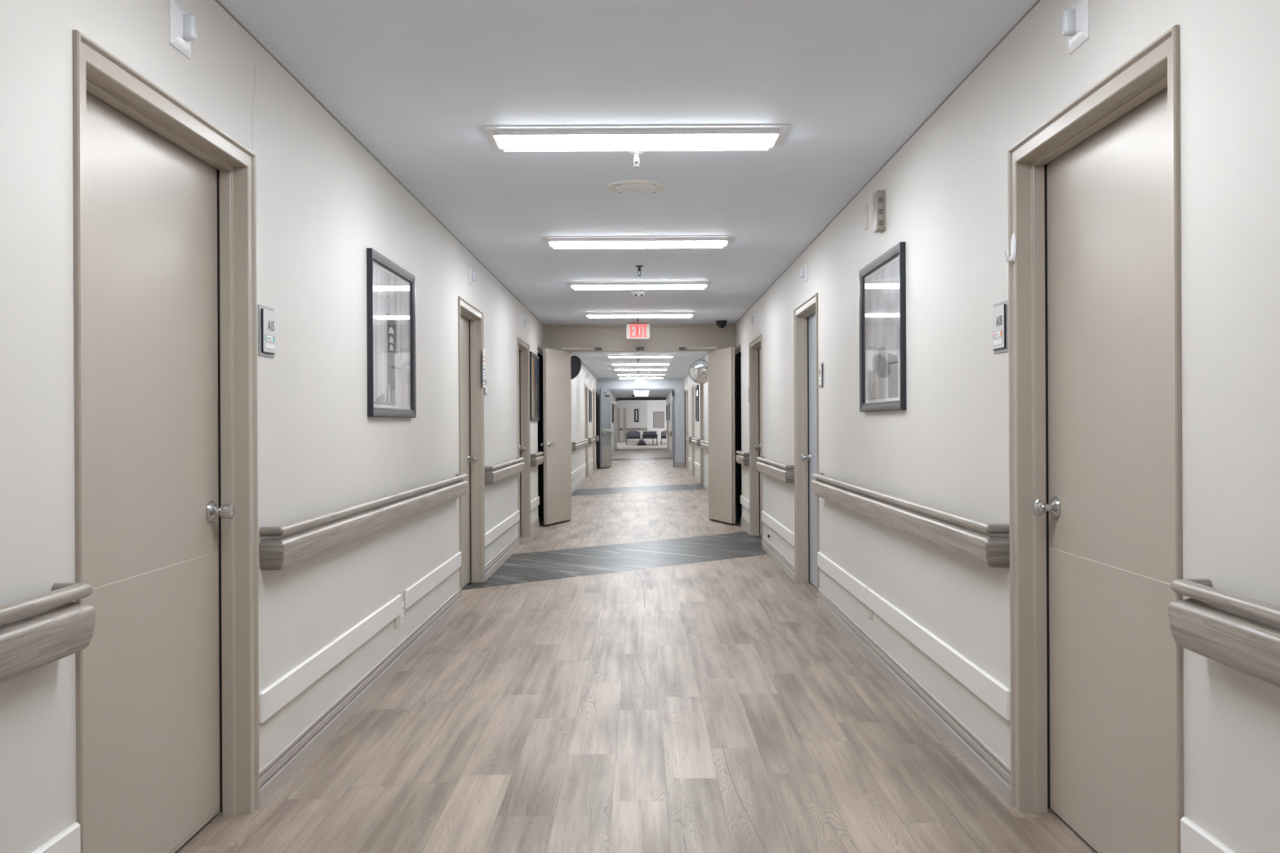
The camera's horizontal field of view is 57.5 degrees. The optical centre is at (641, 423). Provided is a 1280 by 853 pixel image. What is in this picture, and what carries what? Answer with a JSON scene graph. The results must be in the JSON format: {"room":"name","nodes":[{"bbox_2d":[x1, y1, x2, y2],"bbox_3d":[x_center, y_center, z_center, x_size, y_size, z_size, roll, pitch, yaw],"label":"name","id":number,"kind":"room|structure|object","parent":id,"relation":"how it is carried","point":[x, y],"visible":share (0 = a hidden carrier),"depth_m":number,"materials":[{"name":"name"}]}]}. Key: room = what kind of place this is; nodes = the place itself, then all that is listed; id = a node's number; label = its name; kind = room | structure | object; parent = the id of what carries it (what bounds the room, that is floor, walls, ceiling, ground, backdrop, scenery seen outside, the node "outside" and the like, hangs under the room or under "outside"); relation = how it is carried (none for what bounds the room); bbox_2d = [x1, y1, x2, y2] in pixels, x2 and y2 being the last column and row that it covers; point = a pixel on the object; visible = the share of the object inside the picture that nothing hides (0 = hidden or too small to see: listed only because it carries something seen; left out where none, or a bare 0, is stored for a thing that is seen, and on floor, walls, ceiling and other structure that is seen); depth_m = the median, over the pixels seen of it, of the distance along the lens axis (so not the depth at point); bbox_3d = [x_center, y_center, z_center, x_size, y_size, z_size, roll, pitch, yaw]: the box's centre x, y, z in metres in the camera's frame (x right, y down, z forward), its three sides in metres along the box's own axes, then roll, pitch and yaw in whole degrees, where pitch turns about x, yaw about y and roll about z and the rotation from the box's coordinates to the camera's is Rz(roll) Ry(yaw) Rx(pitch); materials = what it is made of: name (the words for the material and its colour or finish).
{"room":"hospital interior","nodes":[
{"label":"hospital interior","id":0,"kind":"room"},
{"bbox_2d":[0,0,617,852],"bbox_3d":[-1.364,-0.005,26.500,0.212,2.513,63.000,0,0,0],"label":"wall","id":1,"kind":"structure","parent":0,"point":[323,199],"depth_m":4.06,"materials":[{"name":"paint"}]},
{"bbox_2d":[0,582,96,683],"bbox_3d":[-1.218,0.415,-0.988,0.080,0.145,7.025,0,0,0],"label":"handrail","id":2,"kind":"object","parent":1,"relation":"attached to","point":[37,631],"visible":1,"depth_m":2.31,"materials":[{"name":"brown wood"}]},
{"bbox_2d":[31,822,80,852],"bbox_3d":[-1.246,0.931,-0.963,0.019,0.104,7.075,0,0,0],"label":"guard","id":3,"kind":"object","parent":1,"relation":"attached to","point":[68,841],"visible":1,"depth_m":2.51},
{"bbox_2d":[72,29,259,852],"bbox_3d":[-1.325,0.189,3.188,0.159,2.125,1.195,0,0,0],"label":"door","id":4,"kind":"structure","parent":1,"relation":"in","point":[166,409],"depth_m":3.27,"materials":[{"name":"beige paint"}]},
{"bbox_2d":[168,0,196,58],"bbox_3d":[-1.244,-1.081,3.189,0.049,0.128,0.138,0,0,0],"label":"light","id":5,"kind":"object","parent":1,"relation":"attached to","point":[182,24],"visible":1,"depth_m":3.17,"materials":[{"name":"white plastic"}]},
{"bbox_2d":[257,304,275,358],"bbox_3d":[-1.255,-0.307,3.911,0.013,0.168,0.158,0,0,0],"label":"room sign","id":6,"kind":"object","parent":1,"relation":"attached to","point":[266,315],"visible":1,"depth_m":3.88,"materials":[{"name":"grey"}]},
{"bbox_2d":[258,594,401,724],"bbox_3d":[-1.246,0.931,4.900,0.019,0.104,2.200,0,0,0],"label":"guard","id":7,"kind":"object","parent":1,"relation":"attached to","point":[277,695],"visible":1,"depth_m":4.52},
{"bbox_2d":[258,473,468,570],"bbox_3d":[-1.218,0.415,5.875,0.080,0.145,4.090,0,0,0],"label":"handrail","id":8,"kind":"object","parent":1,"relation":"attached to","point":[281,547],"visible":1,"depth_m":4.65,"materials":[{"name":"brown wood"}]},
{"bbox_2d":[366,248,416,417],"bbox_3d":[-1.249,-0.416,5.862,0.027,0.775,1.020,0,0,0],"label":"framed picture","id":9,"kind":"object","parent":1,"relation":"attached to","point":[390,288],"visible":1,"depth_m":5.80},
{"bbox_2d":[373,264,410,406],"bbox_3d":[-1.256,-0.416,5.862,0.001,0.655,0.900,0,0,0],"label":"print","id":10,"kind":"object","parent":9,"relation":"on","point":[391,289],"depth_m":5.84},
{"bbox_2d":[400,600,404,626],"bbox_3d":[-1.250,0.994,6.084,0.009,0.125,0.078,0,0,0],"label":"outlet","id":11,"kind":"object","parent":1,"relation":"attached to","point":[402,615],"visible":0.92,"depth_m":6.08,"materials":[{"name":"white plastic"}]},
{"bbox_2d":[404,551,461,609],"bbox_3d":[-1.246,0.931,7.070,0.019,0.104,1.840,0,0,0],"label":"guard","id":12,"kind":"object","parent":1,"relation":"attached to","point":[423,586],"visible":1,"depth_m":6.83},
{"bbox_2d":[259,445,617,808],"bbox_3d":[-1.246,1.193,26.500,0.016,0.116,63.000,0,0,0],"label":"baseboard","id":13,"kind":"structure","parent":1,"relation":"attached to","point":[289,760],"depth_m":5.04,"materials":[{"name":"plastic"}]},
{"bbox_2d":[457,296,484,600],"bbox_3d":[-1.325,0.189,8.617,0.159,2.125,1.195,0,0,0],"label":"door","id":14,"kind":"structure","parent":1,"relation":"in","point":[470,318],"depth_m":9.15,"materials":[{"name":"beige paint"}]},
{"bbox_2d":[481,348,484,387],"bbox_3d":[-1.251,-0.432,9.198,0.011,0.303,0.127,0,0,0],"label":"paper notice","id":15,"kind":"object","parent":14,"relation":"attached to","point":[483,350],"visible":1,"depth_m":9.17,"materials":[{"name":"white"}]},
{"bbox_2d":[468,266,475,285],"bbox_3d":[-1.244,-1.081,8.569,0.049,0.128,0.138,0,0,0],"label":"light","id":16,"kind":"object","parent":1,"relation":"attached to","point":[472,274],"visible":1,"depth_m":8.55,"materials":[{"name":"white plastic"}]},
{"bbox_2d":[484,510,519,546],"bbox_3d":[-1.246,0.931,10.515,0.019,0.104,2.530,0,0,0],"label":"guard","id":17,"kind":"object","parent":1,"relation":"attached to","point":[491,535],"visible":1,"depth_m":10.22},
{"bbox_2d":[484,457,524,484],"bbox_3d":[-1.218,0.415,10.485,0.080,0.145,2.450,0,0,0],"label":"handrail","id":18,"kind":"object","parent":1,"relation":"attached to","point":[494,473],"visible":1,"depth_m":9.94,"materials":[{"name":"brown wood"}]},
{"bbox_2d":[516,337,530,541],"bbox_3d":[-1.325,0.189,12.393,0.159,2.125,1.185,0,0,0],"label":"door","id":19,"kind":"structure","parent":1,"relation":"in","point":[522,348],"depth_m":12.93,"materials":[{"name":"beige paint"}]},
{"bbox_2d":[529,351,539,420],"bbox_3d":[-1.249,-0.416,13.545,0.027,0.775,1.010,0,0,0],"label":"framed picture","id":20,"kind":"object","parent":1,"relation":"attached to","point":[534,358],"visible":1,"depth_m":13.56},
{"bbox_2d":[530,496,539,511],"bbox_3d":[-1.246,0.931,13.545,0.019,0.104,1.050,0,0,0],"label":"guard","id":21,"kind":"object","parent":1,"relation":"attached to","point":[535,502],"visible":1,"depth_m":13.49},
{"bbox_2d":[529,451,543,466],"bbox_3d":[-1.218,0.415,13.500,0.080,0.145,0.940,0,0,0],"label":"handrail","id":22,"kind":"object","parent":1,"relation":"attached to","point":[536,459],"visible":0.99,"depth_m":13.15,"materials":[{"name":"brown wood"}]},
{"bbox_2d":[537,345,543,520],"bbox_3d":[-1.333,0.152,14.510,0.172,2.198,0.818,0,0,0],"label":"door recess","id":23,"kind":"structure","parent":1,"relation":"in","point":[540,350],"depth_m":14.90,"materials":[{"name":"paint"}]},
{"bbox_2d":[570,355,581,379],"bbox_3d":[-1.057,-0.780,16.399,0.421,0.342,0.247,0,0,0],"label":"convex mirror","id":24,"kind":"object","parent":1,"relation":"attached to","point":[575,362],"visible":0.68,"depth_m":16.33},
{"bbox_2d":[571,462,586,478],"bbox_3d":[-1.246,0.931,22.550,0.019,0.104,6.300,0,0,0],"label":"guard","id":25,"kind":"object","parent":1,"relation":"attached to","point":[581,468],"visible":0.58,"depth_m":22.67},
{"bbox_2d":[571,439,588,450],"bbox_3d":[-1.218,0.415,23.250,0.080,0.145,4.700,0,0,0],"label":"handrail","id":26,"kind":"object","parent":1,"relation":"attached to","point":[577,445],"visible":1,"depth_m":22.06,"materials":[{"name":"plastic"}]},
{"bbox_2d":[584,383,588,477],"bbox_3d":[-1.325,0.189,26.395,0.159,2.125,1.190,0,0,0],"label":"door","id":27,"kind":"structure","parent":1,"relation":"in","point":[585,384],"depth_m":26.93,"materials":[{"name":"beige paint"}]},
{"bbox_2d":[588,389,591,422],"bbox_3d":[-1.249,-0.414,28.175,0.027,0.770,1.050,0,0,0],"label":"framed picture","id":28,"kind":"object","parent":1,"relation":"attached to","point":[589,390],"visible":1,"depth_m":27.65},
{"bbox_2d":[592,389,595,470],"bbox_3d":[-1.325,0.189,30.345,0.159,2.125,1.190,0,0,0],"label":"door","id":29,"kind":"structure","parent":1,"relation":"in","point":[593,390],"depth_m":30.89,"materials":[{"name":"beige paint"}]},
{"bbox_2d":[595,389,597,467],"bbox_3d":[-1.333,0.152,32.375,0.172,2.198,0.848,0,0,0],"label":"door recess","id":30,"kind":"structure","parent":1,"relation":"in","point":[596,389],"depth_m":32.78,"materials":[{"name":"paint"}]},
{"bbox_2d":[217,0,1037,397],"bbox_3d":[-0.037,-1.318,26.425,2.780,0.100,63.150,0,0,0],"label":"ceiling","id":31,"kind":"structure","parent":0,"point":[416,82],"depth_m":4.65,"materials":[{"name":"paint"}]},
{"bbox_2d":[481,124,790,151],"bbox_3d":[-0.026,-1.248,5.140,1.309,0.040,0.370,0,0,0],"label":"recessed light","id":32,"kind":"object","parent":31,"relation":"in","point":[698,136],"visible":1,"depth_m":5.03,"materials":[{"name":"white plastic"}]},
{"bbox_2d":[498,133,773,151],"bbox_3d":[-0.026,-1.244,5.140,1.187,0.032,0.233,0,0,0],"label":"diffuser","id":33,"kind":"object","parent":32,"relation":"attached to","point":[508,142],"depth_m":5.10,"materials":[{"name":"white plastic"}]},
{"bbox_2d":[629,150,643,166],"bbox_3d":[-0.026,-1.235,5.450,0.067,0.071,0.067,0,0,0],"label":"sprinkler","id":34,"kind":"object","parent":31,"relation":"attached to","point":[636,153],"visible":0.96,"depth_m":5.44,"materials":[{"name":"metal"}]},
{"bbox_2d":[606,179,666,194],"bbox_3d":[-0.028,-1.258,6.235,0.320,0.020,0.320,0,0,0],"label":"ceiling speaker","id":35,"kind":"object","parent":31,"relation":"attached to","point":[630,186],"visible":1,"depth_m":6.19,"materials":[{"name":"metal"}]},
{"bbox_2d":[616,183,657,193],"bbox_3d":[-0.028,-1.256,6.235,0.224,0.016,0.224,0,0,0],"label":"grille","id":36,"kind":"object","parent":35,"relation":"attached to","point":[620,188],"depth_m":6.23,"materials":[{"name":"metal"}]},
{"bbox_2d":[541,235,734,248],"bbox_3d":[-0.026,-1.248,8.075,1.309,0.040,0.370,0,0,0],"label":"recessed light","id":37,"kind":"object","parent":31,"relation":"in","point":[691,241],"visible":1,"depth_m":7.96,"materials":[{"name":"white plastic"}]},
{"bbox_2d":[551,240,724,248],"bbox_3d":[-0.026,-1.244,8.075,1.187,0.032,0.233,0,0,0],"label":"diffuser","id":38,"kind":"object","parent":37,"relation":"attached to","point":[555,244],"depth_m":8.02,"materials":[{"name":"white plastic"}]},
{"bbox_2d":[626,317,649,339],"bbox_3d":[-0.048,-1.138,14.040,0.254,0.259,0.254,0,0,39],"label":"exit sign","id":39,"kind":"object","parent":31,"relation":"hanging from","point":[637,330],"visible":1,"depth_m":14.01,"materials":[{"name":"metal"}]},
{"bbox_2d":[631,291,646,297],"bbox_3d":[-0.031,-1.245,11.290,0.149,0.046,0.149,0,0,0],"label":"smoke detector","id":40,"kind":"object","parent":31,"relation":"attached to","point":[636,294],"visible":1,"depth_m":11.24,"materials":[{"name":"white plastic"}]},
{"bbox_2d":[565,280,712,289],"bbox_3d":[-0.026,-1.248,10.600,1.309,0.040,0.370,0,0,0],"label":"recessed light","id":41,"kind":"object","parent":31,"relation":"in","point":[636,285],"visible":1,"depth_m":10.48,"materials":[{"name":"white"}]},
{"bbox_2d":[573,284,705,289],"bbox_3d":[-0.026,-1.244,10.600,1.187,0.032,0.233,0,0,0],"label":"diffuser","id":42,"kind":"object","parent":41,"relation":"attached to","point":[575,286],"depth_m":10.53,"materials":[{"name":"white"}]},
{"bbox_2d":[582,311,697,318],"bbox_3d":[-0.026,-1.248,13.490,1.309,0.040,0.370,0,0,0],"label":"recessed light","id":43,"kind":"object","parent":31,"relation":"in","point":[600,314],"visible":1,"depth_m":13.36,"materials":[{"name":"white"}]},
{"bbox_2d":[587,314,691,318],"bbox_3d":[-0.026,-1.244,13.490,1.187,0.032,0.233,0,0,0],"label":"diffuser","id":44,"kind":"object","parent":43,"relation":"attached to","point":[590,316],"depth_m":13.38,"materials":[{"name":"white"}]},
{"bbox_2d":[605,354,675,358],"bbox_3d":[-0.026,-1.248,21.800,1.309,0.040,0.370,0,0,0],"label":"recessed light","id":45,"kind":"object","parent":31,"relation":"in","point":[655,355],"visible":1,"depth_m":21.67,"materials":[{"name":"white"}]},
{"bbox_2d":[608,355,672,358],"bbox_3d":[-0.026,-1.244,21.800,1.187,0.032,0.233,0,0,0],"label":"diffuser","id":46,"kind":"object","parent":45,"relation":"attached to","point":[610,357],"depth_m":21.68,"materials":[{"name":"white"}]},
{"bbox_2d":[609,362,671,365],"bbox_3d":[-0.026,-1.248,24.600,1.309,0.040,0.370,0,0,0],"label":"recessed light","id":47,"kind":"object","parent":31,"relation":"in","point":[611,363],"visible":1,"depth_m":24.47,"materials":[{"name":"white"}]},
{"bbox_2d":[612,364,668,365],"bbox_3d":[-0.026,-1.244,24.600,1.187,0.032,0.233,0,0,0],"label":"diffuser","id":48,"kind":"object","parent":47,"relation":"attached to","point":[612,364],"depth_m":24.48,"materials":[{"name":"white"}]},
{"bbox_2d":[612,368,669,370],"bbox_3d":[-0.026,-1.248,27.050,1.309,0.040,0.370,0,0,0],"label":"recessed light","id":49,"kind":"object","parent":31,"relation":"in","point":[615,369],"visible":1,"depth_m":26.92,"materials":[{"name":"white"}]},
{"bbox_2d":[615,368,666,370],"bbox_3d":[-0.026,-1.244,27.050,1.187,0.032,0.233,0,0,0],"label":"diffuser","id":50,"kind":"object","parent":49,"relation":"attached to","point":[615,369],"depth_m":26.95,"materials":[{"name":"white"}]},
{"bbox_2d":[635,378,646,387],"bbox_3d":[-0.041,-1.131,32.350,0.310,0.273,0.060,0,0,0],"label":"hanging sign","id":51,"kind":"object","parent":31,"relation":"hanging from","point":[638,384],"visible":1,"depth_m":32.32,"materials":[{"name":"plastic"}]},
{"bbox_2d":[617,377,664,378],"bbox_3d":[-0.026,-1.248,32.200,1.309,0.040,0.370,0,0,0],"label":"recessed light","id":52,"kind":"object","parent":31,"relation":"in","point":[617,377],"visible":1,"depth_m":32.09,"materials":[{"name":"white"}]},
{"bbox_2d":[616,397,666,399],"bbox_3d":[-0.036,-1.206,57.850,2.460,0.122,0.300,0,0,0],"label":"beam","id":53,"kind":"structure","parent":31,"relation":"attached to","point":[619,398],"depth_m":57.69,"materials":[{"name":"metal"}]},
{"bbox_2d":[615,373,666,375],"bbox_3d":[-0.026,-1.248,29.900,1.309,0.040,0.370,0,0,0],"label":"recessed light","id":54,"kind":"object","parent":31,"relation":"in","point":[631,374],"visible":1,"depth_m":29.77,"materials":[{"name":"white"}]},
{"bbox_2d":[715,320,727,328],"bbox_3d":[0.989,-1.228,14.500,0.140,0.095,0.140,0,0,0],"label":"ceiling camera","id":55,"kind":"object","parent":31,"relation":"attached to","point":[720,323],"visible":1,"depth_m":14.45,"materials":[{"name":"plastic"}]},
{"bbox_2d":[174,440,1097,852],"bbox_3d":[0.006,1.295,42.425,12.000,0.101,95.150,0,0,0],"label":"floor","id":56,"kind":"structure","parent":0,"point":[711,706],"depth_m":4.57,"materials":[{"name":"brown wood"}]},
{"bbox_2d":[462,531,767,590],"bbox_3d":[-0.024,1.250,11.076,5.097,0.011,1.706,0,0,-42],"label":"inlay","id":57,"kind":"object","parent":56,"relation":"on","point":[526,567],"visible":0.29,"depth_m":10.81,"materials":[{"name":"grey laminate"}]},
{"bbox_2d":[626,431,640,444],"bbox_3d":[-0.504,0.848,67.690,0.823,0.800,0.740,0,0,0],"label":"armchair","id":58,"kind":"object","parent":56,"relation":"on","point":[630,434],"visible":0.92,"depth_m":67.86,"materials":[{"name":"fabric"}]},
{"bbox_2d":[571,483,704,496],"bbox_3d":[-0.024,1.250,21.984,4.656,0.011,1.562,0,0,-39],"label":"inlay","id":59,"kind":"object","parent":56,"relation":"on","point":[698,486],"visible":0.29,"depth_m":21.90,"materials":[{"name":"laminate"}]},
{"bbox_2d":[611,457,672,461],"bbox_3d":[-0.024,1.250,40.534,4.968,0.011,1.952,0,0,-39],"label":"inlay","id":60,"kind":"object","parent":56,"relation":"on","point":[655,458],"visible":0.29,"depth_m":40.39,"materials":[{"name":"laminate"}]},
{"bbox_2d":[642,431,657,444],"bbox_3d":[0.447,0.853,66.175,0.885,0.780,0.450,0,0,0],"label":"armchair","id":61,"kind":"object","parent":56,"relation":"on","point":[646,434],"visible":0.96,"depth_m":66.24,"materials":[{"name":"fabric"}]},
{"bbox_2d":[596,377,684,467],"bbox_3d":[-0.030,-0.011,32.874,2.460,2.513,0.176,0,0,0],"label":"doorway","id":62,"kind":"structure","parent":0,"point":[677,385],"depth_m":32.80,"materials":[{"name":"paint"}]},
{"bbox_2d":[600,388,613,467],"bbox_3d":[-0.967,0.139,32.372,0.133,2.178,0.859,0,0,17],"label":"door","id":63,"kind":"structure","parent":62,"relation":"attached to","point":[606,430],"depth_m":32.30,"materials":[{"name":"blue paint"}]},
{"bbox_2d":[616,400,666,441],"bbox_3d":[0.008,-0.145,82.241,11.817,2.780,7.681,0,0,0],"label":"wall","id":64,"kind":"structure","parent":0,"point":[645,408],"depth_m":79.65,"materials":[{"name":"paint"}]},
{"bbox_2d":[617,408,620,440],"bbox_3d":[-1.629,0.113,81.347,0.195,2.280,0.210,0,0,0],"label":"door","id":65,"kind":"structure","parent":64,"relation":"in","point":[618,409],"depth_m":81.36,"materials":[{"name":"beige paint"}]},
{"bbox_2d":[622,408,626,441],"bbox_3d":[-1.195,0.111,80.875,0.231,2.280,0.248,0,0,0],"label":"door","id":66,"kind":"structure","parent":64,"relation":"in","point":[624,409],"depth_m":80.91,"materials":[{"name":"beige paint"}]},
{"bbox_2d":[651,410,666,430],"bbox_3d":[1.140,-0.189,79.042,1.020,1.304,0.090,0,0,8],"label":"hatch","id":67,"kind":"object","parent":64,"relation":"attached to","point":[658,416],"visible":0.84,"depth_m":79.07,"materials":[{"name":"metal"}]},
{"bbox_2d":[653,412,664,428],"bbox_3d":[1.146,-0.209,79.081,0.780,1.124,0.010,0,0,8],"label":"shutter","id":68,"kind":"object","parent":64,"relation":"attached to","point":[659,417],"depth_m":79.07,"materials":[{"name":"metal"}]},
{"bbox_2d":[666,0,1279,852],"bbox_3d":[1.304,-0.018,26.500,0.212,2.513,63.000,0,0,0],"label":"wall","id":69,"kind":"structure","parent":0,"point":[945,187],"depth_m":3.87,"materials":[{"name":"paint"}]},
{"bbox_2d":[542,323,736,520],"bbox_3d":[-0.030,-0.011,14.995,2.460,2.513,0.174,0,0,0],"label":"doorway","id":70,"kind":"structure","parent":69,"relation":"in","point":[609,337],"depth_m":14.92,"materials":[{"name":"beige paint"}]},
{"bbox_2d":[539,347,571,524],"bbox_3d":[-1.025,0.159,14.498,0.186,2.138,0.862,0,0,22],"label":"door","id":71,"kind":"structure","parent":70,"relation":"attached to","point":[557,411],"depth_m":14.42,"materials":[{"name":"paint"}]},
{"bbox_2d":[560,347,601,350],"bbox_3d":[-0.773,-0.944,14.748,0.606,0.039,0.088,0,0,-34],"label":"door closer","id":72,"kind":"object","parent":70,"relation":"attached to","point":[577,348],"depth_m":14.72,"materials":[{"name":"grey metal"}]},
{"bbox_2d":[679,346,717,350],"bbox_3d":[0.720,-0.951,14.748,0.582,0.039,0.090,0,0,36],"label":"door closer","id":73,"kind":"object","parent":70,"relation":"attached to","point":[680,348],"depth_m":14.75,"materials":[{"name":"grey metal"}]},
{"bbox_2d":[707,346,735,524],"bbox_3d":[0.985,0.147,14.512,0.053,2.143,0.855,0,0,-16],"label":"door","id":74,"kind":"structure","parent":70,"relation":"attached to","point":[721,362],"depth_m":14.44,"materials":[{"name":"paint"}]},
{"bbox_2d":[684,388,685,466],"bbox_3d":[1.275,0.139,32.375,0.172,2.198,0.848,0,0,0],"label":"door recess","id":75,"kind":"structure","parent":69,"relation":"in","point":[685,388],"depth_m":32.78,"materials":[{"name":"paint"}]},
{"bbox_2d":[685,389,688,469],"bbox_3d":[1.266,0.176,30.695,0.159,2.125,1.190,0,0,0],"label":"door","id":76,"kind":"structure","parent":69,"relation":"in","point":[686,390],"depth_m":31.24,"materials":[{"name":"beige paint"}]},
{"bbox_2d":[691,384,694,475],"bbox_3d":[1.266,0.176,27.195,0.159,2.125,1.190,0,0,0],"label":"door","id":77,"kind":"structure","parent":69,"relation":"in","point":[693,385],"depth_m":27.74,"materials":[{"name":"beige paint"}]},
{"bbox_2d":[695,384,698,421],"bbox_3d":[1.184,-0.426,25.075,0.027,0.770,1.050,0,0,0],"label":"framed picture","id":78,"kind":"object","parent":69,"relation":"attached to","point":[697,385],"visible":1,"depth_m":24.95},
{"bbox_2d":[688,360,707,383],"bbox_3d":[0.983,-0.750,17.050,0.549,0.351,0.241,0,0,-21],"label":"convex mirror","id":79,"kind":"object","parent":69,"relation":"attached to","point":[698,371],"visible":0.83,"depth_m":16.97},
{"bbox_2d":[699,383,704,484],"bbox_3d":[1.266,0.176,23.245,0.159,2.125,1.190,0,0,0],"label":"door","id":80,"kind":"structure","parent":69,"relation":"in","point":[701,385],"depth_m":23.79,"materials":[{"name":"beige paint"}]},
{"bbox_2d":[700,440,708,450],"bbox_3d":[1.162,0.403,20.950,0.080,0.145,3.100,0,0,0],"label":"handrail","id":81,"kind":"object","parent":69,"relation":"attached to","point":[704,445],"visible":0.52,"depth_m":21.09,"materials":[{"name":"plastic"}]},
{"bbox_2d":[734,343,742,519],"bbox_3d":[1.275,0.139,14.510,0.172,2.198,0.818,0,0,0],"label":"door recess","id":82,"kind":"structure","parent":69,"relation":"in","point":[738,349],"depth_m":14.90,"materials":[{"name":"paint"}]},
{"bbox_2d":[735,450,749,466],"bbox_3d":[1.162,0.403,13.460,0.080,0.145,1.020,0,0,0],"label":"handrail","id":83,"kind":"object","parent":69,"relation":"attached to","point":[742,458],"visible":1,"depth_m":13.09,"materials":[{"name":"brown wood"}]},
{"bbox_2d":[740,495,749,510],"bbox_3d":[1.195,0.919,13.505,0.019,0.104,1.130,0,0,0],"label":"guard","id":84,"kind":"object","parent":69,"relation":"attached to","point":[744,501],"visible":1,"depth_m":13.44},
{"bbox_2d":[748,333,763,542],"bbox_3d":[1.266,0.176,12.250,0.159,2.125,1.300,0,0,0],"label":"door","id":85,"kind":"structure","parent":69,"relation":"in","point":[755,346],"depth_m":12.84,"materials":[{"name":"beige paint"}]},
{"bbox_2d":[755,457,794,483],"bbox_3d":[1.162,0.403,10.310,0.080,0.145,2.320,0,0,0],"label":"handrail","id":86,"kind":"object","parent":69,"relation":"attached to","point":[781,472],"visible":0.98,"depth_m":9.78,"materials":[{"name":"brown wood"}]},
{"bbox_2d":[761,511,795,546],"bbox_3d":[1.195,0.919,10.350,0.019,0.104,2.440,0,0,0],"label":"guard","id":87,"kind":"object","parent":69,"relation":"attached to","point":[775,526],"visible":1,"depth_m":10.08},
{"bbox_2d":[800,262,808,282],"bbox_3d":[1.173,-1.093,8.469,0.049,0.128,0.138,0,0,0],"label":"light","id":88,"kind":"object","parent":69,"relation":"attached to","point":[803,271],"visible":1,"depth_m":8.45,"materials":[{"name":"white plastic"}]},
{"bbox_2d":[793,293,819,599],"bbox_3d":[1.266,0.176,8.512,0.159,2.125,1.175,0,0,0],"label":"door","id":89,"kind":"structure","parent":69,"relation":"in","point":[806,366],"depth_m":9.03,"materials":[{"name":"beige paint"}]},
{"bbox_2d":[818,362,823,388],"bbox_3d":[1.192,-0.319,7.769,0.013,0.168,0.158,0,0,0],"label":"room sign","id":90,"kind":"object","parent":69,"relation":"attached to","point":[821,365],"visible":1,"depth_m":7.73,"materials":[{"name":"plastic"}]},
{"bbox_2d":[666,445,1010,806],"bbox_3d":[1.198,1.181,26.500,0.016,0.116,63.000,0,0,0],"label":"baseboard","id":91,"kind":"structure","parent":69,"relation":"attached to","point":[991,766],"depth_m":5.03,"materials":[{"name":"plastic"}]},
{"bbox_2d":[817,551,868,606],"bbox_3d":[1.195,0.919,7.037,0.019,0.104,1.705,0,0,0],"label":"guard","id":92,"kind":"object","parent":69,"relation":"attached to","point":[856,588],"visible":0.9,"depth_m":6.86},
{"bbox_2d":[863,204,867,231],"bbox_3d":[1.194,-1.096,6.210,0.008,0.130,0.080,0,0,0],"label":"blank plate","id":93,"kind":"object","parent":69,"relation":"attached to","point":[865,207],"visible":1,"depth_m":6.20,"materials":[{"name":"beige plastic"}]},
{"bbox_2d":[872,190,885,232],"bbox_3d":[1.174,-1.046,5.767,0.047,0.196,0.096,0,0,0],"label":"door chime","id":94,"kind":"object","parent":69,"relation":"attached to","point":[879,196],"visible":1,"depth_m":5.72,"materials":[{"name":"metal"}]},
{"bbox_2d":[858,241,906,412],"bbox_3d":[1.184,-0.442,5.790,0.027,0.762,1.000,0,0,0],"label":"framed picture","id":95,"kind":"object","parent":69,"relation":"attached to","point":[882,282],"visible":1,"depth_m":5.75},
{"bbox_2d":[864,257,899,400],"bbox_3d":[1.191,-0.442,5.790,0.001,0.642,0.881,0,0,0],"label":"print","id":96,"kind":"object","parent":95,"relation":"on","point":[882,282],"depth_m":5.77},
{"bbox_2d":[811,473,1009,568],"bbox_3d":[1.162,0.403,5.770,0.080,0.145,3.940,0,0,0],"label":"handrail","id":97,"kind":"object","parent":69,"relation":"attached to","point":[988,544],"visible":0.98,"depth_m":4.61,"materials":[{"name":"brown wood"}]},
{"bbox_2d":[866,587,1010,721],"bbox_3d":[1.195,0.919,4.975,0.019,0.104,2.370,0,0,0],"label":"guard","id":98,"kind":"object","parent":69,"relation":"attached to","point":[983,685],"visible":1,"depth_m":4.53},
{"bbox_2d":[991,299,1008,354],"bbox_3d":[1.192,-0.319,3.885,0.013,0.168,0.158,0,0,0],"label":"room sign","id":99,"kind":"object","parent":69,"relation":"attached to","point":[1000,310],"visible":1,"depth_m":3.86,"materials":[{"name":"grey"}]},
{"bbox_2d":[1062,0,1089,53],"bbox_3d":[1.173,-1.093,3.183,0.049,0.128,0.138,0,0,0],"label":"light","id":100,"kind":"object","parent":69,"relation":"attached to","point":[1076,19],"visible":1,"depth_m":3.16,"materials":[{"name":"white plastic"}]},
{"bbox_2d":[1007,24,1183,852],"bbox_3d":[1.266,0.176,3.184,0.159,2.125,1.182,0,0,0],"label":"door","id":101,"kind":"structure","parent":69,"relation":"in","point":[1095,367],"depth_m":3.26,"materials":[{"name":"beige paint"}]},
{"bbox_2d":[1002,233,1016,262],"bbox_3d":[1.175,-0.561,3.735,0.040,0.094,0.040,0,0,0],"label":"wall hook","id":102,"kind":"object","parent":101,"relation":"attached to","point":[1013,244],"visible":1,"depth_m":3.73,"materials":[{"name":"white plastic"}]},
{"bbox_2d":[1180,817,1235,852],"bbox_3d":[1.195,0.919,-0.963,0.019,0.104,7.075,0,0,0],"label":"guard","id":103,"kind":"object","parent":69,"relation":"attached to","point":[1193,839],"visible":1,"depth_m":2.50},
{"bbox_2d":[1168,578,1279,688],"bbox_3d":[1.162,0.403,-1.002,0.080,0.145,6.997,0,0,0],"label":"handrail","id":104,"kind":"object","parent":69,"relation":"attached to","point":[1241,633],"visible":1,"depth_m":2.25,"materials":[{"name":"brown wood"}]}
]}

